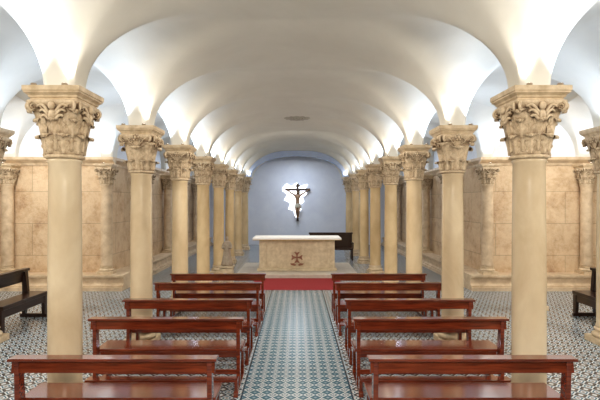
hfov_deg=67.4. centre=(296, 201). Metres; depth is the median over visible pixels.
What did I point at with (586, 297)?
bench
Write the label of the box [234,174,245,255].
column
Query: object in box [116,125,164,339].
column
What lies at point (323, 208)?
wall
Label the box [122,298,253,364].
pew
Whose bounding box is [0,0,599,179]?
ceiling
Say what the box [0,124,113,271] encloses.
wall
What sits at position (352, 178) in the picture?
column
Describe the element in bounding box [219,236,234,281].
statue
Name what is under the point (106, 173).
wall column
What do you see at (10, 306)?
bench
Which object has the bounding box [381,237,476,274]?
trim
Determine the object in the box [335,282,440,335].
pew
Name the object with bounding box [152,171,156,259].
wall column
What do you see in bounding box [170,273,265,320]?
pew
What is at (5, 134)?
column
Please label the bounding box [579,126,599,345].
column
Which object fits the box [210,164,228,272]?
column
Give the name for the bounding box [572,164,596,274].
wall column
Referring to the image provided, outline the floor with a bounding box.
[0,245,599,399]
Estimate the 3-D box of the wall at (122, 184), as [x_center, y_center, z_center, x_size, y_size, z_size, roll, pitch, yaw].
[-5.245,-0.500,18.340,0.350,5.600,11.700,0,0,0]
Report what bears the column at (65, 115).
on the floor
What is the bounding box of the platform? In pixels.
[237,263,356,277]
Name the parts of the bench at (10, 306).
leg, backrest, seat, leg, leg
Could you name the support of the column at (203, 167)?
on the floor
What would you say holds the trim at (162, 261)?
attached to the wall at (122, 184)
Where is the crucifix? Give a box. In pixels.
[285,184,309,220]
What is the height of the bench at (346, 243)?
1.080 m
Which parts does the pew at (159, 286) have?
leg, backrest, seat, leg, leg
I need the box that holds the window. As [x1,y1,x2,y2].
[282,183,307,215]
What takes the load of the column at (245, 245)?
on the floor
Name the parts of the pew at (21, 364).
leg, backrest, seat, leg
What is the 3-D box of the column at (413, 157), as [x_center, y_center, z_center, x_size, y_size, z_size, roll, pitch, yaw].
[2.530,0.550,9.730,0.612,3.500,0.612,0,0,0]
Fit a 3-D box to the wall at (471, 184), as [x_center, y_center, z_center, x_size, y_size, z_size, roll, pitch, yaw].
[5.245,-0.500,18.340,0.350,5.600,11.700,0,0,0]
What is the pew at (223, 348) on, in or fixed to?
on the floor
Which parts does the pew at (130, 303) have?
leg, backrest, kneeler leg, seat, leg, leg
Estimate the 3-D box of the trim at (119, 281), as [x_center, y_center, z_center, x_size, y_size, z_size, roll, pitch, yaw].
[-7.305,2.100,11.860,5.590,0.400,0.560,0,0,0]
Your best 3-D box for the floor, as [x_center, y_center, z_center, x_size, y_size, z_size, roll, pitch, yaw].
[0.000,2.350,10.935,20.800,0.100,27.110,0,0,0]
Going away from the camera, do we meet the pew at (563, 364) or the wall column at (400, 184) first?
the pew at (563, 364)
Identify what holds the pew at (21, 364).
on the floor
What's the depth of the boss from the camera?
13.26 m
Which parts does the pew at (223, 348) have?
leg, backrest, seat, kneeler leg, leg, leg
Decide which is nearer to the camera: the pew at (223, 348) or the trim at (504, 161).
the pew at (223, 348)
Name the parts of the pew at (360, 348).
leg, leg, kneeler leg, seat, backrest, leg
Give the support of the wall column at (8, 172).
on the trim at (119, 281)
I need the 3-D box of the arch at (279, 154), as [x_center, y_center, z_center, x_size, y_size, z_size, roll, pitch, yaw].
[0.000,-2.075,21.780,4.960,1.750,0.340,0,0,0]
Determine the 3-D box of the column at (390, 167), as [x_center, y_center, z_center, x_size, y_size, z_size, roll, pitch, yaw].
[2.530,0.550,12.140,0.632,3.500,0.632,0,0,-4]
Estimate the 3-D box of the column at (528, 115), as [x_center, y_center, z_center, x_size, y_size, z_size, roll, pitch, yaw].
[2.530,0.550,4.910,0.632,3.500,0.632,0,0,4]
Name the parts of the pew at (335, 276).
leg, leg, seat, backrest, leg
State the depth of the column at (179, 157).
9.57 m
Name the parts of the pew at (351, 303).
leg, seat, leg, backrest, leg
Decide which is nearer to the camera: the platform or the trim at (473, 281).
the trim at (473, 281)
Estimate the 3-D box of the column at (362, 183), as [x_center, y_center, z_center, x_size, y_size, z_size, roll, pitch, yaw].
[2.530,0.550,16.960,0.612,3.500,0.612,0,0,0]
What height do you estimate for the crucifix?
2.000 m
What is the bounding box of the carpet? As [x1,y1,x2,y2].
[254,278,339,289]
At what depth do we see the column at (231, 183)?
16.81 m
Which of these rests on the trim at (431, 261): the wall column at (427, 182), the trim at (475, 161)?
the wall column at (427, 182)
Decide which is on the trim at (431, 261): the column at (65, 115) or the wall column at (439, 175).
the wall column at (439, 175)
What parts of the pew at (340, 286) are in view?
leg, seat, backrest, leg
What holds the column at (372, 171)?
on the floor
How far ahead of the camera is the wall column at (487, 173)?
11.80 m
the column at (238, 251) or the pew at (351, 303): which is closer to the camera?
the pew at (351, 303)
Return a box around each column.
[0,127,14,342]
[0,164,21,272]
[21,85,103,382]
[93,164,119,274]
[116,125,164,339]
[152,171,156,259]
[160,175,171,252]
[162,145,196,297]
[191,156,215,281]
[191,181,196,241]
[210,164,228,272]
[225,170,238,263]
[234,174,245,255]
[242,177,251,249]
[342,177,351,231]
[348,174,359,255]
[355,170,369,263]
[365,164,383,272]
[378,156,402,281]
[397,145,431,281]
[397,181,402,241]
[422,175,433,252]
[429,125,477,339]
[437,171,441,259]
[474,164,500,274]
[490,85,572,383]
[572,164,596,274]
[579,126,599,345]
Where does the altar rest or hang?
on the platform
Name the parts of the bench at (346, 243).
backrest, rail, seat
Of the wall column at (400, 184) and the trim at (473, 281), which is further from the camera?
the wall column at (400, 184)
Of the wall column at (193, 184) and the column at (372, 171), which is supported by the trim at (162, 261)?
the wall column at (193, 184)
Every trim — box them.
[0,272,129,290]
[3,157,114,165]
[115,158,194,180]
[117,237,212,274]
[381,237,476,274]
[399,158,478,180]
[464,272,590,290]
[479,157,590,165]
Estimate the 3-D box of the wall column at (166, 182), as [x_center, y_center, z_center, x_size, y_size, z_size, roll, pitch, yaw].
[-4.870,0.451,16.960,0.520,2.897,0.520,0,0,0]
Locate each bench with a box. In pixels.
[0,268,46,332]
[309,232,353,260]
[572,267,595,315]
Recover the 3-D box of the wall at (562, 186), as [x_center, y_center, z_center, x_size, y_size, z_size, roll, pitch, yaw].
[7.735,-0.500,12.315,5.330,5.600,0.350,0,0,0]
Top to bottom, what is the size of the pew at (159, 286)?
0.875 m
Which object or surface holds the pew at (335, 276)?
on the floor
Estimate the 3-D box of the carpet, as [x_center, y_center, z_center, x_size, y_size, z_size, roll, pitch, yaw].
[0.000,2.292,12.620,2.500,0.015,1.740,0,0,0]
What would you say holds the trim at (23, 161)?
attached to the wall at (31, 186)
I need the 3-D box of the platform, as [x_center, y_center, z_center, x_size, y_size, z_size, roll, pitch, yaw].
[0.000,2.240,14.850,3.700,0.120,2.700,0,0,0]
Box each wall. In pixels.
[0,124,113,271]
[114,145,192,269]
[209,156,384,244]
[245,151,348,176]
[401,145,479,269]
[480,124,596,271]
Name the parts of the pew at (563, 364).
leg, seat, backrest, leg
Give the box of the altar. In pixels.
[252,235,341,270]
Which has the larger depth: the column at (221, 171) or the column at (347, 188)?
the column at (347, 188)
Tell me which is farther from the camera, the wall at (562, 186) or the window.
the window
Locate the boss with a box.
[284,116,309,120]
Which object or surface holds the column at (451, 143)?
on the floor
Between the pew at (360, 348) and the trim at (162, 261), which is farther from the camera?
the trim at (162, 261)
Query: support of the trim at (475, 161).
attached to the wall at (471, 184)
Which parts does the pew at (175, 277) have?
leg, backrest, seat, leg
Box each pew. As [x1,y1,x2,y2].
[7,355,221,399]
[85,317,245,397]
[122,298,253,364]
[153,282,261,335]
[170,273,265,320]
[330,273,426,320]
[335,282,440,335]
[343,298,475,364]
[351,317,510,397]
[364,355,577,399]
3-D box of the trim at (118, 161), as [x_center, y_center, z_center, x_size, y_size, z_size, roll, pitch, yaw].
[-4.985,-1.090,18.165,0.170,0.220,12.050,0,0,0]

